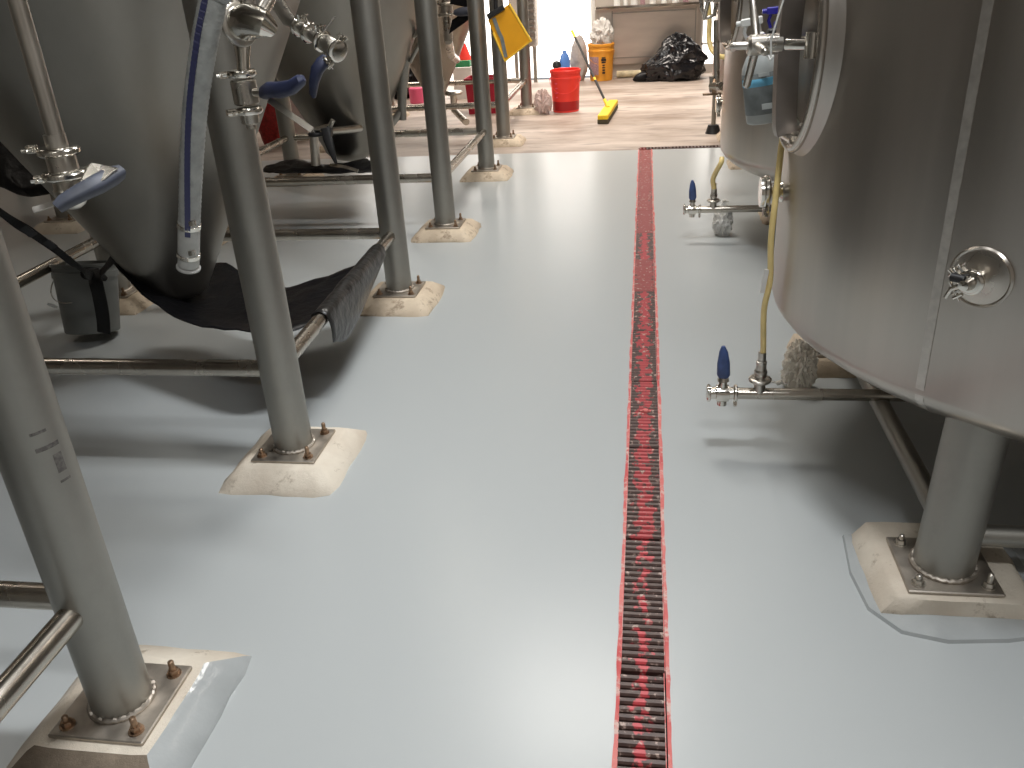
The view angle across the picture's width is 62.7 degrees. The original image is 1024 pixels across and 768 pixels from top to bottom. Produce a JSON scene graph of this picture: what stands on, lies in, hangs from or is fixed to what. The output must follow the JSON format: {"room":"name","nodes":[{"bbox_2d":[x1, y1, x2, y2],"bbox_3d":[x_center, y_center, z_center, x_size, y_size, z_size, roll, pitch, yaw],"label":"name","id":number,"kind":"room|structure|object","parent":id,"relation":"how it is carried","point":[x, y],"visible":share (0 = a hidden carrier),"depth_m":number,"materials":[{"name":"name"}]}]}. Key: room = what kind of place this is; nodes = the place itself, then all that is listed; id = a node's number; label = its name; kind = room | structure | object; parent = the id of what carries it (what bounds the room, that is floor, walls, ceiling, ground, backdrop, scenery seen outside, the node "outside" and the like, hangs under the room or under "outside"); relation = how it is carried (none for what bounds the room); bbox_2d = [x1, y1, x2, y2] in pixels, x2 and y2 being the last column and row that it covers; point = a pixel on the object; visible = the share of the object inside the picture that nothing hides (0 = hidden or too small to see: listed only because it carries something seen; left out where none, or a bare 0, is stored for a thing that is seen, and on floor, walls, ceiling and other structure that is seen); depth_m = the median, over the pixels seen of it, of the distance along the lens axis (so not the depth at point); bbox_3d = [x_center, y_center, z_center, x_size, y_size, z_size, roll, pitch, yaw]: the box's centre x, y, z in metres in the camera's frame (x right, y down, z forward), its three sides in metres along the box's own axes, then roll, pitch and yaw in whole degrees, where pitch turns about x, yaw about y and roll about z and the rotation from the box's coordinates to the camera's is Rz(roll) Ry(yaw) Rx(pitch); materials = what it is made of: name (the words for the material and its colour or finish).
{"room":"brewery","nodes":[
{"label":"brewery","id":0,"kind":"room"},
{"bbox_2d":[0,72,1023,767],"bbox_3d":[-1.531,-0.708,5.145,11.400,0.100,17.300,1,27,9],"label":"floor","id":1,"kind":"structure","parent":0,"point":[453,602],"depth_m":2.64,"materials":[{"name":"grey paint"}]},
{"bbox_2d":[34,220,84,234],"bbox_3d":[-3.244,-1.180,6.138,0.409,0.060,0.404,1,27,9],"label":"concrete pad","id":2,"kind":"object","parent":1,"relation":"on","point":[74,227],"visible":0.37,"depth_m":5.99,"materials":[{"name":"beige concrete"}]},
{"bbox_2d":[44,194,74,222],"bbox_3d":[-4.024,-3.334,6.145,1.924,4.000,1.924,1,27,9],"label":"tank","id":3,"kind":"object","parent":2,"relation":"on","point":[64,216],"visible":0.16,"depth_m":6.05,"materials":[{"name":"metal"}]},
{"bbox_2d":[0,142,49,196],"bbox_3d":[-3.585,-1.569,5.974,0.829,0.448,0.248,1,27,9],"label":"liner","id":4,"kind":"object","parent":3,"relation":"on","point":[15,178],"visible":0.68,"depth_m":5.94,"materials":[{"name":"black plastic"}]},
{"bbox_2d":[47,260,120,334],"bbox_3d":[-2.042,-0.428,4.065,0.303,0.384,0.348,-4,26,-1],"label":"bucket","id":5,"kind":"object","parent":1,"relation":"on","point":[73,292],"visible":0.65,"depth_m":3.95,"materials":[{"name":"plastic"}]},
{"bbox_2d":[0,0,191,745],"bbox_3d":[-1.926,-0.660,0.450,2.294,4.000,2.294,1,27,9],"label":"tank","id":6,"kind":"object","parent":1,"relation":"on","point":[123,697],"visible":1,"depth_m":1.62,"materials":[{"name":"metal"}]},
{"bbox_2d":[6,645,251,767],"bbox_3d":[-0.879,0.749,1.922,0.416,0.060,0.460,1,27,9],"label":"concrete pad","id":7,"kind":"object","parent":1,"relation":"on","point":[186,725],"visible":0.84,"depth_m":1.86,"materials":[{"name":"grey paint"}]},
{"bbox_2d":[119,291,153,314],"bbox_3d":[-2.128,-0.475,4.566,0.409,0.060,0.407,1,27,9],"label":"concrete pad","id":8,"kind":"object","parent":1,"relation":"on","point":[136,303],"visible":0.19,"depth_m":4.42,"materials":[{"name":"beige concrete"}]},
{"bbox_2d":[0,0,425,463],"bbox_3d":[-1.456,-1.818,2.742,2.084,4.000,2.215,-1,26,6],"label":"tank","id":9,"kind":"object","parent":1,"relation":"on","point":[116,69],"visible":0.88,"depth_m":2.79,"materials":[{"name":"metal"}]},
{"bbox_2d":[0,208,115,334],"bbox_3d":[-1.785,-0.525,3.414,0.354,0.942,1.071,-9,27,-10],"label":"strap","id":10,"kind":"object","parent":9,"relation":"hanging from","point":[95,276],"visible":0.97,"depth_m":3.67,"materials":[{"name":"black fabric"}]},
{"bbox_2d":[176,0,231,273],"bbox_3d":[-0.850,-1.031,2.019,0.281,1.499,0.739,-17,29,-26],"label":"hose","id":11,"kind":"object","parent":9,"relation":"hanging from","point":[209,17],"visible":1,"depth_m":1.97,"materials":[{"name":"grey plastic"}]},
{"bbox_2d":[114,244,385,342],"bbox_3d":[-1.141,-0.406,3.552,1.029,0.315,1.009,1,27,9],"label":"plastic sheet","id":12,"kind":"object","parent":9,"relation":"hanging from","point":[342,296],"visible":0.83,"depth_m":3.48,"materials":[{"name":"black plastic"}]},
{"bbox_2d":[258,98,279,144],"bbox_3d":[-2.487,-2.774,8.644,0.361,0.621,0.277,1,27,9],"label":"sack","id":13,"kind":"object","parent":1,"relation":"on","point":[268,130],"visible":0.22,"depth_m":8.58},
{"bbox_2d":[219,427,366,497],"bbox_3d":[-0.754,0.244,2.932,0.410,0.060,0.439,1,27,9],"label":"concrete pad","id":14,"kind":"object","parent":1,"relation":"on","point":[321,478],"visible":0.82,"depth_m":2.79,"materials":[{"name":"beige concrete"}]},
{"bbox_2d":[266,173,324,186],"bbox_3d":[-1.843,-1.753,7.125,0.410,0.060,0.403,1,27,9],"label":"concrete pad","id":15,"kind":"object","parent":1,"relation":"on","point":[306,174],"visible":0.21,"depth_m":7.06,"materials":[{"name":"beige concrete"}]},
{"bbox_2d":[290,99,308,133],"bbox_3d":[-2.296,-2.896,9.027,0.260,0.480,0.260,1,27,9],"label":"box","id":16,"kind":"object","parent":1,"relation":"on","point":[298,129],"visible":0.02,"depth_m":8.94,"materials":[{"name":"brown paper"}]},
{"bbox_2d":[319,145,325,152],"bbox_3d":[-1.719,-2.384,8.391,0.408,0.060,0.407,1,27,9],"label":"concrete pad","id":17,"kind":"object","parent":1,"relation":"on","point":[321,149],"visible":0.06,"depth_m":8.25,"materials":[{"name":"beige concrete"}]},
{"bbox_2d":[360,281,444,316],"bbox_3d":[-0.577,-0.455,4.330,0.410,0.060,0.440,1,27,9],"label":"concrete pad","id":18,"kind":"object","parent":1,"relation":"on","point":[429,296],"visible":0.7,"depth_m":4.18,"materials":[{"name":"beige concrete"}]},
{"bbox_2d":[394,68,417,98],"bbox_3d":[-1.494,-4.269,11.539,0.786,0.634,0.554,1,27,9],"label":"bag","id":19,"kind":"object","parent":1,"relation":"on","point":[412,78],"visible":0.06,"depth_m":11.35,"materials":[{"name":"black plastic"}]},
{"bbox_2d":[409,87,423,103],"bbox_3d":[-1.248,-3.827,11.050,0.210,0.247,0.210,1,27,9],"label":"canister","id":20,"kind":"object","parent":1,"relation":"on","point":[415,93],"visible":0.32,"depth_m":10.98,"materials":[{"name":"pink plastic"}]},
{"bbox_2d":[411,219,480,242],"bbox_3d":[-0.424,-1.000,5.416,0.410,0.060,0.408,1,27,9],"label":"concrete pad","id":21,"kind":"object","parent":1,"relation":"on","point":[469,229],"visible":0.84,"depth_m":5.27,"materials":[{"name":"beige concrete"}]},
{"bbox_2d":[453,43,471,98],"bbox_3d":[-0.639,-4.147,11.131,0.250,0.680,0.250,1,27,9],"label":"crate","id":22,"kind":"object","parent":1,"relation":"on","point":[463,69],"visible":0.46,"depth_m":11.01,"materials":[{"name":"white plastic"}]},
{"bbox_2d":[463,74,495,113],"bbox_3d":[-0.318,-3.437,9.967,0.424,0.400,0.360,1,27,9],"label":"tub","id":23,"kind":"object","parent":1,"relation":"on","point":[469,88],"visible":0.33,"depth_m":9.83,"materials":[{"name":"red plastic"}]},
{"bbox_2d":[460,165,513,181],"bbox_3d":[-0.203,-1.730,6.870,0.410,0.060,0.406,1,27,9],"label":"concrete pad","id":24,"kind":"object","parent":1,"relation":"on","point":[505,172],"visible":0.86,"depth_m":6.73,"materials":[{"name":"beige concrete"}]},
{"bbox_2d":[259,0,501,228],"bbox_3d":[-1.258,-3.169,5.391,1.949,3.940,1.949,1,27,9],"label":"tank","id":25,"kind":"object","parent":24,"relation":"on","point":[336,114],"visible":0.7,"depth_m":5.47,"materials":[{"name":"metal"}]},
{"bbox_2d":[263,158,371,173],"bbox_3d":[-1.289,-1.480,5.715,0.811,0.091,0.554,1,27,9],"label":"plastic sheet","id":26,"kind":"object","parent":25,"relation":"on","point":[294,165],"visible":0.89,"depth_m":5.63,"materials":[{"name":"black plastic"}]},
{"bbox_2d":[486,0,531,61],"bbox_3d":[-0.119,-2.781,6.075,0.508,0.850,0.181,14,31,32],"label":"dustpan","id":27,"kind":"object","parent":25,"relation":"hanging from","point":[510,35],"visible":1,"depth_m":6.11,"materials":[{"name":"plastic"}]},
{"bbox_2d":[493,134,525,147],"bbox_3d":[-0.079,-2.365,8.144,0.404,0.060,0.409,1,27,9],"label":"concrete pad","id":28,"kind":"object","parent":1,"relation":"on","point":[519,140],"visible":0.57,"depth_m":7.99,"materials":[{"name":"beige concrete"}]},
{"bbox_2d":[509,0,538,82],"bbox_3d":[0.159,-5.342,11.961,0.373,2.000,0.345,1,27,9],"label":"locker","id":29,"kind":"object","parent":1,"relation":"on","point":[532,4],"visible":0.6,"depth_m":11.98,"materials":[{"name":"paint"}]},
{"bbox_2d":[509,106,543,115],"bbox_3d":[0.174,-3.205,9.819,0.448,0.060,0.410,1,27,9],"label":"concrete pad","id":30,"kind":"object","parent":1,"relation":"on","point":[529,111],"visible":0.56,"depth_m":9.67,"materials":[{"name":"beige concrete"}]},
{"bbox_2d":[391,0,534,138],"bbox_3d":[-0.930,-4.497,8.047,1.943,3.940,2.526,1,27,9],"label":"tank","id":31,"kind":"object","parent":30,"relation":"on","point":[451,44],"visible":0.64,"depth_m":8.40,"materials":[{"name":"metal"}]},
{"bbox_2d":[449,0,467,33],"bbox_3d":[-0.413,-3.267,7.270,0.308,0.425,0.010,1,27,9],"label":"sheet","id":32,"kind":"object","parent":31,"relation":"hanging from","point":[458,21],"visible":0.68,"depth_m":7.31,"materials":[{"name":"black plastic"}]},
{"bbox_2d":[534,88,551,113],"bbox_3d":[0.354,-3.244,9.623,0.215,0.282,0.212,1,27,9],"label":"clear bag","id":33,"kind":"object","parent":1,"relation":"on","point":[542,100],"visible":1,"depth_m":9.56,"materials":[{"name":"brown"}]},
{"bbox_2d":[549,67,580,112],"bbox_3d":[0.615,-3.377,9.659,0.360,0.460,0.376,1,27,9],"label":"bucket","id":34,"kind":"object","parent":1,"relation":"on","point":[565,81],"visible":1,"depth_m":9.56,"materials":[{"name":"plastic"}]},
{"bbox_2d":[552,50,569,67],"bbox_3d":[0.706,-4.517,11.985,0.291,0.440,0.129,-17,29,-25],"label":"jug","id":35,"kind":"object","parent":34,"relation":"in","point":[564,61],"visible":0.64,"depth_m":11.92,"materials":[{"name":"blue plastic"}]},
{"bbox_2d":[570,35,587,80],"bbox_3d":[0.972,-4.729,12.171,0.256,0.625,0.245,-11,27,-15],"label":"sack","id":36,"kind":"object","parent":1,"relation":"on","point":[576,58],"visible":0.65,"depth_m":12.08,"materials":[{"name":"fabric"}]},
{"bbox_2d":[571,30,617,123],"bbox_3d":[1.008,-3.537,9.538,0.399,0.808,2.032,-5,26,-2],"label":"push broom","id":37,"kind":"object","parent":1,"relation":"on","point":[604,117],"visible":1,"depth_m":9.32,"materials":[{"name":"yellow plastic"}]},
{"bbox_2d":[587,42,614,80],"bbox_3d":[1.282,-4.639,12.091,0.387,0.500,0.403,1,27,9],"label":"bucket","id":38,"kind":"object","parent":1,"relation":"on","point":[600,56],"visible":0.94,"depth_m":11.96,"materials":[{"name":"orange plastic"}]},
{"bbox_2d":[589,17,613,43],"bbox_3d":[1.268,-4.996,11.922,0.346,0.391,0.298,13,30,29],"label":"plastic","id":39,"kind":"object","parent":38,"relation":"in","point":[601,32],"visible":0.85,"depth_m":11.84,"materials":[{"name":"white plastic"}]},
{"bbox_2d":[617,70,640,77],"bbox_3d":[1.799,-4.509,12.205,0.554,0.096,0.106,1,27,9],"label":"hose","id":40,"kind":"object","parent":1,"relation":"on","point":[630,73],"visible":0.5,"depth_m":12.19,"materials":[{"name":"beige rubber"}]},
{"bbox_2d":[595,1,698,76],"bbox_3d":[1.943,-4.938,12.085,1.460,0.968,0.240,1,27,9],"label":"base cabinet","id":41,"kind":"object","parent":1,"relation":"on","point":[640,30],"visible":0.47,"depth_m":12.02,"materials":[{"name":"paint"}]},
{"bbox_2d":[595,1,698,9],"bbox_3d":[1.917,-5.356,11.880,1.460,0.035,0.240,1,27,9],"label":"countertop","id":42,"kind":"structure","parent":41,"relation":"on","point":[690,2],"depth_m":11.78,"materials":[{"name":"metal"}]},
{"bbox_2d":[614,0,619,5],"bbox_3d":[1.487,-5.471,11.902,0.089,0.200,0.089,1,27,9],"label":"bottle","id":43,"kind":"object","parent":42,"relation":"on","point":[616,2],"visible":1,"depth_m":11.90,"materials":[{"name":"white plastic"}]},
{"bbox_2d":[630,0,637,4],"bbox_3d":[1.724,-5.477,11.861,0.099,0.220,0.099,1,27,9],"label":"bottle","id":44,"kind":"object","parent":42,"relation":"on","point":[633,2],"visible":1,"depth_m":11.86,"materials":[{"name":"white plastic"}]},
{"bbox_2d":[612,145,719,767],"bbox_3d":[1.488,-0.420,4.166,1.770,0.112,7.465,1,27,9],"label":"floor drain","id":45,"kind":"object","parent":1,"relation":"in","point":[666,634],"depth_m":2.41,"materials":[{"name":"black paint"}]},
{"bbox_2d":[633,32,707,81],"bbox_3d":[2.241,-4.572,11.705,0.964,0.614,0.692,8,28,22],"label":"garbage bag","id":46,"kind":"object","parent":1,"relation":"on","point":[678,58],"visible":1,"depth_m":11.51,"materials":[{"name":"black plastic"}]},
{"bbox_2d":[705,2,724,133],"bbox_3d":[2.403,-3.610,6.346,1.822,3.600,1.720,5,27,16],"label":"tank","id":47,"kind":"object","parent":1,"relation":"on","point":[713,128],"visible":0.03,"depth_m":7.90,"materials":[{"name":"metal"}]},
{"bbox_2d":[706,2,724,58],"bbox_3d":[1.499,-2.595,6.149,0.055,0.399,0.267,-13,28,-19],"label":"hose","id":48,"kind":"object","parent":47,"relation":"attached to","point":[709,21],"visible":0.62,"depth_m":6.23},
{"bbox_2d":[716,131,720,141],"bbox_3d":[2.082,-2.294,7.728,0.391,0.060,0.349,1,27,9],"label":"concrete pad","id":49,"kind":"object","parent":1,"relation":"on","point":[719,133],"visible":0.16,"depth_m":7.77,"materials":[{"name":"beige concrete"}]},
{"bbox_2d":[712,202,732,236],"bbox_3d":[1.262,-0.989,5.021,0.124,0.202,0.120,1,27,9],"label":"plastic bag","id":50,"kind":"object","parent":1,"relation":"on","point":[722,222],"visible":0.88,"depth_m":5.00,"materials":[{"name":"white plastic"}]},
{"bbox_2d":[683,0,778,217],"bbox_3d":[1.850,-2.518,4.197,1.857,3.598,1.905,1,27,9],"label":"tank","id":51,"kind":"object","parent":1,"relation":"on","point":[752,148],"visible":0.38,"depth_m":4.37,"materials":[{"name":"metal"}]},
{"bbox_2d":[710,156,724,188],"bbox_3d":[1.149,-1.177,4.706,0.044,0.208,0.130,-8,26,-8],"label":"hose","id":52,"kind":"object","parent":51,"relation":"attached to","point":[721,159],"visible":1,"depth_m":4.69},
{"bbox_2d":[727,159,740,169],"bbox_3d":[1.921,-1.783,6.711,0.390,0.060,0.350,1,27,9],"label":"concrete pad","id":53,"kind":"object","parent":1,"relation":"on","point":[731,166],"visible":0.2,"depth_m":6.61,"materials":[{"name":"beige concrete"}]},
{"bbox_2d":[758,203,776,224],"bbox_3d":[1.766,-1.079,5.301,0.390,0.060,0.349,1,27,9],"label":"concrete pad","id":54,"kind":"object","parent":1,"relation":"on","point":[765,220],"visible":0.12,"depth_m":5.23,"materials":[{"name":"beige concrete"}]},
{"bbox_2d":[780,338,818,387],"bbox_3d":[1.097,-0.080,3.198,0.138,0.200,0.119,1,27,9],"label":"rock","id":55,"kind":"object","parent":1,"relation":"on","point":[799,365],"visible":0.95,"depth_m":3.17,"materials":[{"name":"white stone"}]},
{"bbox_2d":[786,334,856,377],"bbox_3d":[1.309,-0.126,3.422,0.330,0.060,0.346,1,27,9],"label":"concrete pad","id":56,"kind":"object","parent":1,"relation":"on","point":[827,368],"visible":0.15,"depth_m":3.29,"materials":[{"name":"beige concrete"}]},
{"bbox_2d":[706,0,1023,597],"bbox_3d":[1.650,-1.394,1.942,2.199,3.600,2.008,1,27,9],"label":"tank","id":57,"kind":"object","parent":1,"relation":"on","point":[899,124],"visible":0.99,"depth_m":1.97,"materials":[{"name":"metal"}]},
{"bbox_2d":[736,16,773,124],"bbox_3d":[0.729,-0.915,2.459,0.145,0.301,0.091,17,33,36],"label":"spray bottle","id":58,"kind":"object","parent":57,"relation":"hanging from","point":[758,97],"visible":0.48,"depth_m":2.45,"materials":[{"name":"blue plastic"}]},
{"bbox_2d":[758,72,771,109],"bbox_3d":[0.736,-0.850,2.437,0.047,0.105,0.007,9,29,24],"label":"label","id":59,"kind":"object","parent":58,"relation":"attached to","point":[764,78],"depth_m":2.44,"materials":[{"name":"grey paper"}]},
{"bbox_2d":[762,6,777,27],"bbox_3d":[0.813,-1.031,2.563,0.110,0.225,0.065,1,27,9],"label":"spray bottle","id":60,"kind":"object","parent":57,"relation":"hanging from","point":[769,11],"visible":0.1,"depth_m":2.52,"materials":[{"name":"blue plastic"}]},
{"bbox_2d":[760,138,783,352],"bbox_3d":[0.813,-0.462,2.629,0.036,0.789,0.320,5,28,18],"label":"hose","id":61,"kind":"object","parent":57,"relation":"attached to","point":[767,280],"visible":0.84,"depth_m":2.50,"materials":[{"name":"yellow rubber"}]},
{"bbox_2d":[767,0,783,60],"bbox_3d":[0.650,-0.882,2.058,0.035,0.168,0.024,-8,27,-9],"label":"wire","id":62,"kind":"object","parent":57,"relation":"hanging from","point":[771,55],"visible":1,"depth_m":2.06,"materials":[{"name":"white plastic"}]},
{"bbox_2d":[842,522,1023,643],"bbox_3d":[1.123,0.500,2.176,0.455,0.060,0.428,1,27,9],"label":"concrete pad","id":63,"kind":"object","parent":1,"relation":"on","point":[874,572],"visible":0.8,"depth_m":2.08,"materials":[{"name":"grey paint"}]},
{"bbox_2d":[595,0,712,72],"bbox_3d":[-0.430,-6.691,11.827,11.400,4.600,0.150,1,27,9],"label":"wall","id":64,"kind":"structure","parent":0,"point":[708,66],"depth_m":12.07,"materials":[{"name":"paint"}]},
{"bbox_2d":[450,0,594,80],"bbox_3d":[-0.733,-5.793,12.309,3.880,2.600,0.080,1,27,9],"label":"door","id":65,"kind":"structure","parent":64,"relation":"in","point":[556,18],"depth_m":12.40,"materials":[{"name":"white"}]},
{"bbox_2d":[701,0,714,62],"bbox_3d":[2.883,-5.620,11.819,0.380,2.080,0.080,1,27,9],"label":"window","id":66,"kind":"structure","parent":64,"relation":"in","point":[704,46],"depth_m":12.14,"materials":[{"name":"white glass"}]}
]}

